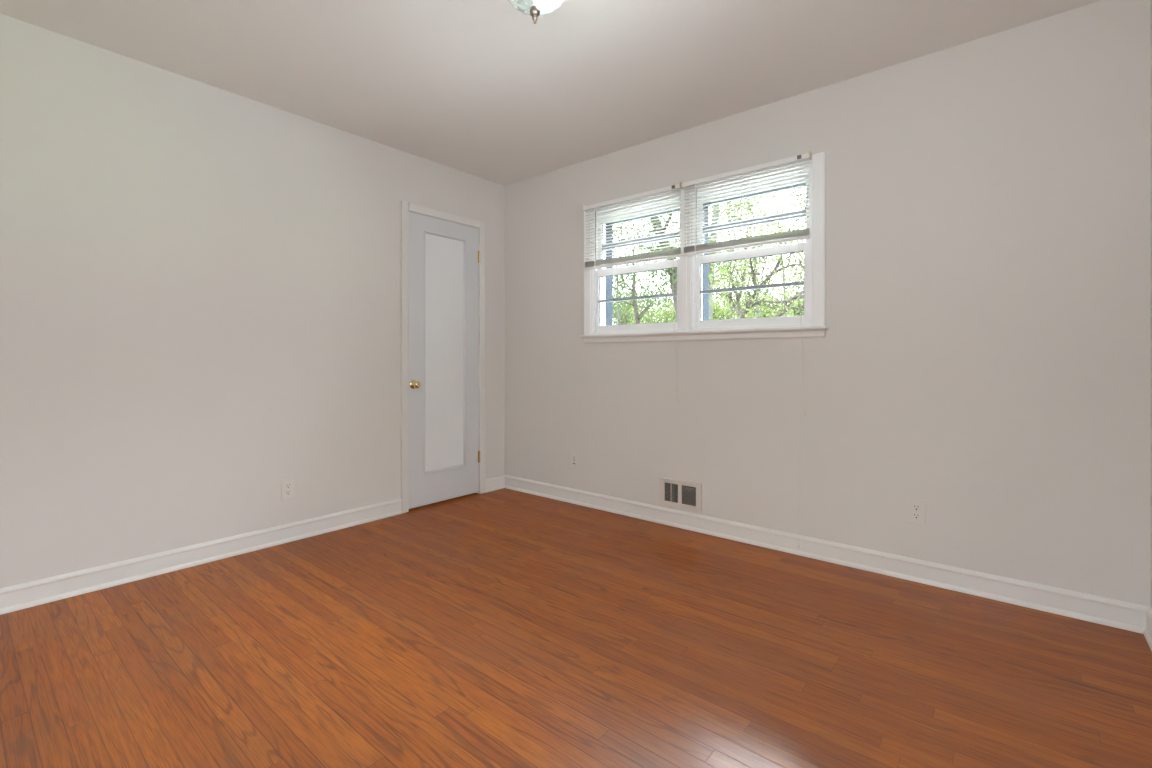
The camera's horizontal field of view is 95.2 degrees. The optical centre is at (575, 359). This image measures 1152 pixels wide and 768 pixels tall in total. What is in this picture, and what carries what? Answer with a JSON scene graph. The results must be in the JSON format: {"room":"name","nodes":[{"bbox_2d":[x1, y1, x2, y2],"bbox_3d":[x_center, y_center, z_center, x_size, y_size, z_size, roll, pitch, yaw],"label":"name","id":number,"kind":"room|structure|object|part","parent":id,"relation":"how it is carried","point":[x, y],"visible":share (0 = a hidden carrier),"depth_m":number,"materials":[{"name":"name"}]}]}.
{"room":"empty bedroom","nodes":[
{"label":"empty bedroom","id":0,"kind":"room"},
{"bbox_2d":[0,14,504,587],"bbox_3d":[-1.698,-0.190,3.007,0.120,2.440,3.360,0,0,40],"label":"wall","id":1,"kind":"structure","parent":0,"point":[200,283],"depth_m":2.61,"materials":[{"name":"paint"}]},
{"bbox_2d":[0,498,401,614],"bbox_3d":[-1.945,0.980,2.600,0.021,0.101,2.419,0,0,40],"label":"baseboard","id":2,"kind":"structure","parent":1,"relation":"attached to","point":[50,589],"depth_m":2.57,"materials":[{"name":"paint"}]},
{"bbox_2d":[281,478,293,500],"bbox_3d":[-1.635,0.733,2.982,0.008,0.116,0.071,0,0,40],"label":"wall outlet","id":3,"kind":"object","parent":1,"relation":"attached to","point":[287,485],"visible":1,"depth_m":2.98,"materials":[{"name":"plastic"}]},
{"bbox_2d":[401,201,485,512],"bbox_3d":[-0.967,-0.020,3.832,0.188,2.100,0.729,0,0,40],"label":"door","id":4,"kind":"structure","parent":1,"relation":"in","point":[443,254],"depth_m":3.79,"materials":[{"name":"paint"}]},
{"bbox_3d":[-1.092,0.168,3.587,0.066,0.062,0.062,0,0,40],"label":"knob","id":5,"kind":"part","parent":4,"relation":"part of","materials":[{"name":"gold metal"}]},
{"bbox_3d":[-0.960,-0.053,3.826,0.018,1.694,0.358,0,0,40],"label":"panel","id":6,"kind":"part","parent":4,"relation":"part of","materials":[{"name":"paint"}]},
{"bbox_3d":[-0.946,-0.053,3.815,0.018,1.706,0.370,0,0,40],"label":"panel moulding","id":7,"kind":"part","parent":4,"relation":"part of","materials":[{"name":"paint"}]},
{"bbox_2d":[486,475,504,492],"bbox_3d":[-0.638,0.980,4.170,0.021,0.101,0.214,0,0,40],"label":"baseboard","id":8,"kind":"structure","parent":1,"relation":"attached to","point":[498,482],"depth_m":4.17,"materials":[{"name":"paint"}]},
{"bbox_2d":[0,0,1101,185],"bbox_3d":[-0.282,-1.440,1.828,3.845,0.060,3.640,0,0,40],"label":"ceiling","id":9,"kind":"structure","parent":0,"point":[478,88],"depth_m":2.43,"materials":[{"name":"paint"}]},
{"bbox_2d":[508,0,563,23],"bbox_3d":[-0.149,-1.312,1.899,0.252,0.197,0.252,0,0,40],"label":"ceiling light","id":10,"kind":"object","parent":9,"relation":"attached to","point":[535,9],"visible":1,"depth_m":1.99,"materials":[{"name":"white glass"}]},
{"bbox_3d":[-0.149,-1.325,1.899,0.252,0.110,0.252,0,0,40],"label":"lamp shade","id":11,"kind":"part","parent":10,"relation":"part of","materials":[{"name":"white glass"}]},
{"bbox_2d":[0,488,1151,767],"bbox_3d":[-0.282,1.055,1.828,3.805,0.050,3.600,0,0,40],"label":"floor","id":12,"kind":"structure","parent":0,"point":[501,628],"depth_m":1.78,"materials":[{"name":"brown wood"}]},
{"bbox_2d":[505,0,1149,606],"bbox_3d":[0.831,-0.190,3.165,3.805,2.440,0.120,0,0,40],"label":"wall","id":13,"kind":"structure","parent":0,"point":[982,358],"depth_m":2.44,"materials":[{"name":"paint"}]},
{"bbox_2d":[571,451,578,467],"bbox_3d":[-0.011,0.717,3.782,0.071,0.116,0.009,0,0,40],"label":"wall outlet","id":14,"kind":"object","parent":13,"relation":"attached to","point":[574,455],"visible":1,"depth_m":3.77,"materials":[{"name":"plastic"}]},
{"bbox_2d":[591,195,680,334],"bbox_3d":[0.440,-0.594,3.540,0.757,0.857,0.204,0,0,40],"label":"window","id":15,"kind":"structure","parent":13,"relation":"in","point":[602,317],"depth_m":3.56,"materials":[{"name":"white plastic"}]},
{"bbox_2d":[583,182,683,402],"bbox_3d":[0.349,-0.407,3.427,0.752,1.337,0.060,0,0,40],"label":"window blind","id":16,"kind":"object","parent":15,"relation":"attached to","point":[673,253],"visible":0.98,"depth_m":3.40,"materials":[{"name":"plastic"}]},
{"bbox_3d":[0.139,-0.842,3.598,0.001,0.409,0.029,0,0,40],"label":"ladder cord","id":17,"kind":"part","parent":16,"relation":"part of","materials":[{"name":"white fabric"}]},
{"bbox_3d":[0.347,-0.842,3.424,0.001,0.409,0.029,0,0,40],"label":"ladder cord","id":18,"kind":"part","parent":16,"relation":"part of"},
{"bbox_3d":[0.347,-0.633,3.424,0.742,0.013,0.027,0,0,40],"label":"rail","id":19,"kind":"part","parent":16,"relation":"part of","materials":[{"name":"plastic"}]},
{"bbox_3d":[0.566,-0.842,3.243,0.001,0.409,0.029,0,0,40],"label":"ladder cord","id":20,"kind":"part","parent":16,"relation":"part of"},
{"bbox_3d":[0.604,-0.434,3.209,0.043,1.208,0.006,0,0,-43],"label":"lift cord","id":21,"kind":"part","parent":16,"relation":"part of","materials":[{"name":"white fabric"}]},
{"bbox_3d":[0.611,-0.399,3.204,0.044,1.278,0.005,0,0,-34],"label":"lift cord","id":22,"kind":"part","parent":16,"relation":"part of","materials":[{"name":"white fabric"}]},
{"bbox_3d":[0.403,-0.409,3.489,0.683,0.432,0.026,0,0,40],"label":"sash","id":23,"kind":"part","parent":15,"relation":"part of","materials":[{"name":"white plastic"}]},
{"bbox_3d":[0.423,-0.804,3.513,0.683,0.404,0.026,0,0,40],"label":"sash","id":24,"kind":"part","parent":15,"relation":"part of","materials":[{"name":"white plastic"}]},
{"bbox_3d":[0.479,-0.589,3.588,0.757,0.847,0.079,0,0,40],"label":"storm frame","id":25,"kind":"part","parent":15,"relation":"part of","materials":[{"name":"grey metal"}]},
{"bbox_2d":[659,477,701,511],"bbox_3d":[0.638,0.832,3.235,0.288,0.180,0.019,0,0,40],"label":"air vent","id":26,"kind":"object","parent":13,"relation":"in","point":[672,492],"visible":1,"depth_m":3.23,"materials":[{"name":"metal"}]},
{"bbox_2d":[580,152,828,342],"bbox_3d":[0.669,-0.594,3.207,1.621,0.950,0.062,0,0,40],"label":"trim","id":27,"kind":"structure","parent":13,"relation":"attached to","point":[818,327],"depth_m":3.02,"materials":[{"name":"paint"}]},
{"bbox_3d":[0.669,-0.166,3.207,1.621,0.018,0.062,0,0,40],"label":"window stool","id":28,"kind":"part","parent":27,"relation":"part of","materials":[{"name":"paint"}]},
{"bbox_2d":[691,165,811,330],"bbox_3d":[1.027,-0.594,3.051,0.747,0.857,0.204,0,0,40],"label":"window","id":29,"kind":"structure","parent":13,"relation":"in","point":[700,320],"depth_m":3.01,"materials":[{"name":"white plastic"}]},
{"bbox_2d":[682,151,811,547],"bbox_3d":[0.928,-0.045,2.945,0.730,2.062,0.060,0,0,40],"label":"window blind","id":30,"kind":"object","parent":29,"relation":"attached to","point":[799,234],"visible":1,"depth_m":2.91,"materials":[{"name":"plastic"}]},
{"bbox_3d":[0.926,-0.842,2.943,0.001,0.409,0.029,0,0,40],"label":"ladder cord","id":31,"kind":"part","parent":30,"relation":"part of","materials":[{"name":"white fabric"}]},
{"bbox_3d":[0.926,-0.633,2.943,0.720,0.013,0.027,0,0,40],"label":"rail","id":32,"kind":"part","parent":30,"relation":"part of","materials":[{"name":"plastic"}]},
{"bbox_3d":[1.136,-0.842,2.768,0.001,0.409,0.029,0,0,40],"label":"ladder cord","id":33,"kind":"part","parent":30,"relation":"part of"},
{"bbox_3d":[1.172,-0.037,2.741,0.015,2.005,0.047,0,0,18],"label":"lift cord","id":34,"kind":"part","parent":30,"relation":"part of","materials":[{"name":"white fabric"}]},
{"bbox_3d":[1.176,-0.385,2.730,0.045,1.310,0.010,0,0,-23],"label":"lift cord","id":35,"kind":"part","parent":30,"relation":"part of","materials":[{"name":"white fabric"}]},
{"bbox_3d":[0.991,-0.409,2.999,0.673,0.432,0.026,0,0,40],"label":"sash","id":36,"kind":"part","parent":29,"relation":"part of","materials":[{"name":"white plastic"}]},
{"bbox_3d":[1.011,-0.804,3.024,0.673,0.404,0.026,0,0,40],"label":"sash","id":37,"kind":"part","parent":29,"relation":"part of","materials":[{"name":"white plastic"}]},
{"bbox_2d":[505,475,1148,633],"bbox_3d":[0.786,0.980,3.111,3.565,0.101,0.021,0,0,40],"label":"baseboard","id":38,"kind":"structure","parent":13,"relation":"attached to","point":[1119,614],"depth_m":2.53,"materials":[{"name":"paint"}]},
{"bbox_2d":[908,498,925,524],"bbox_3d":[1.588,0.707,2.451,0.071,0.116,0.008,0,0,40],"label":"wall outlet","id":39,"kind":"object","parent":13,"relation":"attached to","point":[916,507],"visible":1,"depth_m":2.45,"materials":[{"name":"plastic"}]},
{"bbox_2d":[912,504,920,510],"bbox_3d":[1.586,0.688,2.449,0.033,0.028,0.002,0,0,40],"label":"receptacle","id":40,"kind":"object","parent":39,"relation":"attached to","point":[915,507],"depth_m":2.45,"materials":[{"name":"plastic"}]},
{"bbox_2d":[912,513,920,518],"bbox_3d":[1.586,0.727,2.449,0.033,0.028,0.002,0,0,40],"label":"receptacle","id":41,"kind":"object","parent":39,"relation":"attached to","point":[914,515],"depth_m":2.45,"materials":[{"name":"plastic"}]},
{"bbox_2d":[1150,0,1151,608],"bbox_3d":[1.134,-0.190,0.649,0.120,2.440,3.360,0,0,40],"label":"wall","id":42,"kind":"structure","parent":0,"point":[1150,0],"depth_m":1.96,"materials":[{"name":"paint"}]},
{"bbox_2d":[1143,607,1151,650],"bbox_3d":[1.079,0.980,0.694,0.021,0.101,3.360,0,0,40],"label":"baseboard","id":43,"kind":"structure","parent":42,"relation":"attached to","point":[1147,632],"depth_m":1.93,"materials":[{"name":"paint"}]},
{"label":"outside","id":44,"kind":"structure","parent":0,"visible":0},
{"bbox_3d":[13.046,1.880,32.344,75.000,0.100,59.400,0,0,40],"label":"ground","id":45,"kind":"structure","parent":44,"visible":0},
{"bbox_2d":[613,283,645,324],"bbox_3d":[2.898,-1.342,30.751,4.871,6.454,4.664,0,0,40],"label":"bushy tree","id":46,"kind":"object","parent":45,"relation":"on","point":[632,308],"visible":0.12,"depth_m":30.50,"materials":[{"name":"green plant"}]},
{"bbox_2d":[613,222,656,324],"bbox_3d":[1.718,-2.518,22.744,4.084,8.832,3.523,0,0,-14],"label":"slender tree","id":47,"kind":"object","parent":45,"relation":"on","point":[614,250],"visible":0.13,"depth_m":22.68,"materials":[{"name":"green plant"}]},
{"bbox_2d":[613,220,675,324],"bbox_3d":[2.293,-2.310,20.069,4.427,8.397,5.012,0,0,40],"label":"slender tree","id":48,"kind":"object","parent":45,"relation":"on","point":[633,291],"visible":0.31,"depth_m":20.02,"materials":[{"name":"green plant"}]},
{"bbox_2d":[614,222,676,323],"bbox_3d":[3.520,-2.495,24.653,4.915,8.764,5.064,0,0,40],"label":"slender tree","id":49,"kind":"object","parent":45,"relation":"on","point":[668,288],"visible":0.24,"depth_m":24.39,"materials":[{"name":"green plant"}]},
{"bbox_2d":[616,290,675,324],"bbox_3d":[4.292,-0.963,27.864,4.668,5.707,4.563,0,0,40],"label":"bushy tree","id":50,"kind":"object","parent":45,"relation":"on","point":[666,313],"visible":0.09,"depth_m":27.68,"materials":[{"name":"green plant"}]},
{"bbox_2d":[650,287,676,321],"bbox_3d":[5.438,-1.283,29.740,4.858,6.343,4.208,0,0,-15],"label":"bushy tree","id":51,"kind":"object","parent":45,"relation":"on","point":[669,287],"visible":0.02,"depth_m":29.50,"materials":[{"name":"green plant"}]},
{"bbox_2d":[613,212,718,320],"bbox_3d":[2.346,-2.038,15.781,3.349,7.774,3.668,0,0,-20],"label":"leaning tree","id":52,"kind":"object","parent":45,"relation":"on","point":[673,287],"visible":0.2,"depth_m":15.47,"materials":[{"name":"green plant"}]},
{"bbox_2d":[674,200,758,319],"bbox_3d":[4.101,-2.152,15.680,2.466,7.964,4.637,0,0,-4],"label":"tree","id":53,"kind":"object","parent":45,"relation":"on","point":[713,209],"visible":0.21,"depth_m":15.82,"materials":[{"name":"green plant"}]},
{"bbox_2d":[713,294,735,319],"bbox_3d":[6.346,-0.774,24.503,4.076,5.628,3.632,0,0,22],"label":"bushy tree","id":54,"kind":"object","parent":45,"relation":"on","point":[717,301],"visible":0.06,"depth_m":24.06,"materials":[{"name":"green plant"}]},
{"bbox_2d":[655,192,805,318],"bbox_3d":[6.433,-3.671,21.645,7.798,11.104,4.640,0,0,-3],"label":"slender tree","id":55,"kind":"object","parent":45,"relation":"on","point":[785,192],"visible":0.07,"depth_m":21.38,"materials":[{"name":"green plant"}]},
{"bbox_2d":[672,190,803,318],"bbox_3d":[6.087,-2.715,17.483,5.980,9.217,4.859,0,0,40],"label":"slender tree","id":56,"kind":"object","parent":45,"relation":"on","point":[749,202],"visible":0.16,"depth_m":17.90,"materials":[{"name":"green plant"}]},
{"bbox_2d":[724,292,755,318],"bbox_3d":[8.635,-0.905,26.756,3.886,5.585,4.409,0,0,31],"label":"bushy tree","id":57,"kind":"object","parent":45,"relation":"on","point":[743,292],"visible":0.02,"depth_m":26.40,"materials":[{"name":"green plant"}]},
{"bbox_2d":[709,194,805,319],"bbox_3d":[4.391,-1.235,11.947,3.546,6.135,5.073,0,0,-2],"label":"forked tree","id":58,"kind":"object","parent":45,"relation":"on","point":[742,311],"visible":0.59,"depth_m":11.98,"materials":[{"name":"green plant"}]},
{"bbox_2d":[725,187,805,315],"bbox_3d":[7.902,-3.584,19.444,4.095,10.954,5.346,0,0,-33],"label":"slender tree","id":59,"kind":"object","parent":45,"relation":"on","point":[801,192],"visible":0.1,"depth_m":19.28,"materials":[{"name":"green plant"}]},
{"bbox_2d":[737,290,799,317],"bbox_3d":[8.385,-0.719,22.819,4.597,5.306,3.884,0,0,40],"label":"bushy tree","id":60,"kind":"object","parent":45,"relation":"on","point":[764,314],"visible":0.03,"depth_m":22.32,"materials":[{"name":"green plant"}]},
{"bbox_2d":[765,281,803,314],"bbox_3d":[10.236,-0.801,24.006,4.245,5.804,4.710,0,0,40],"label":"bushy tree","id":61,"kind":"object","parent":45,"relation":"on","point":[799,313],"visible":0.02,"depth_m":23.75,"materials":[{"name":"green plant"}]}
]}

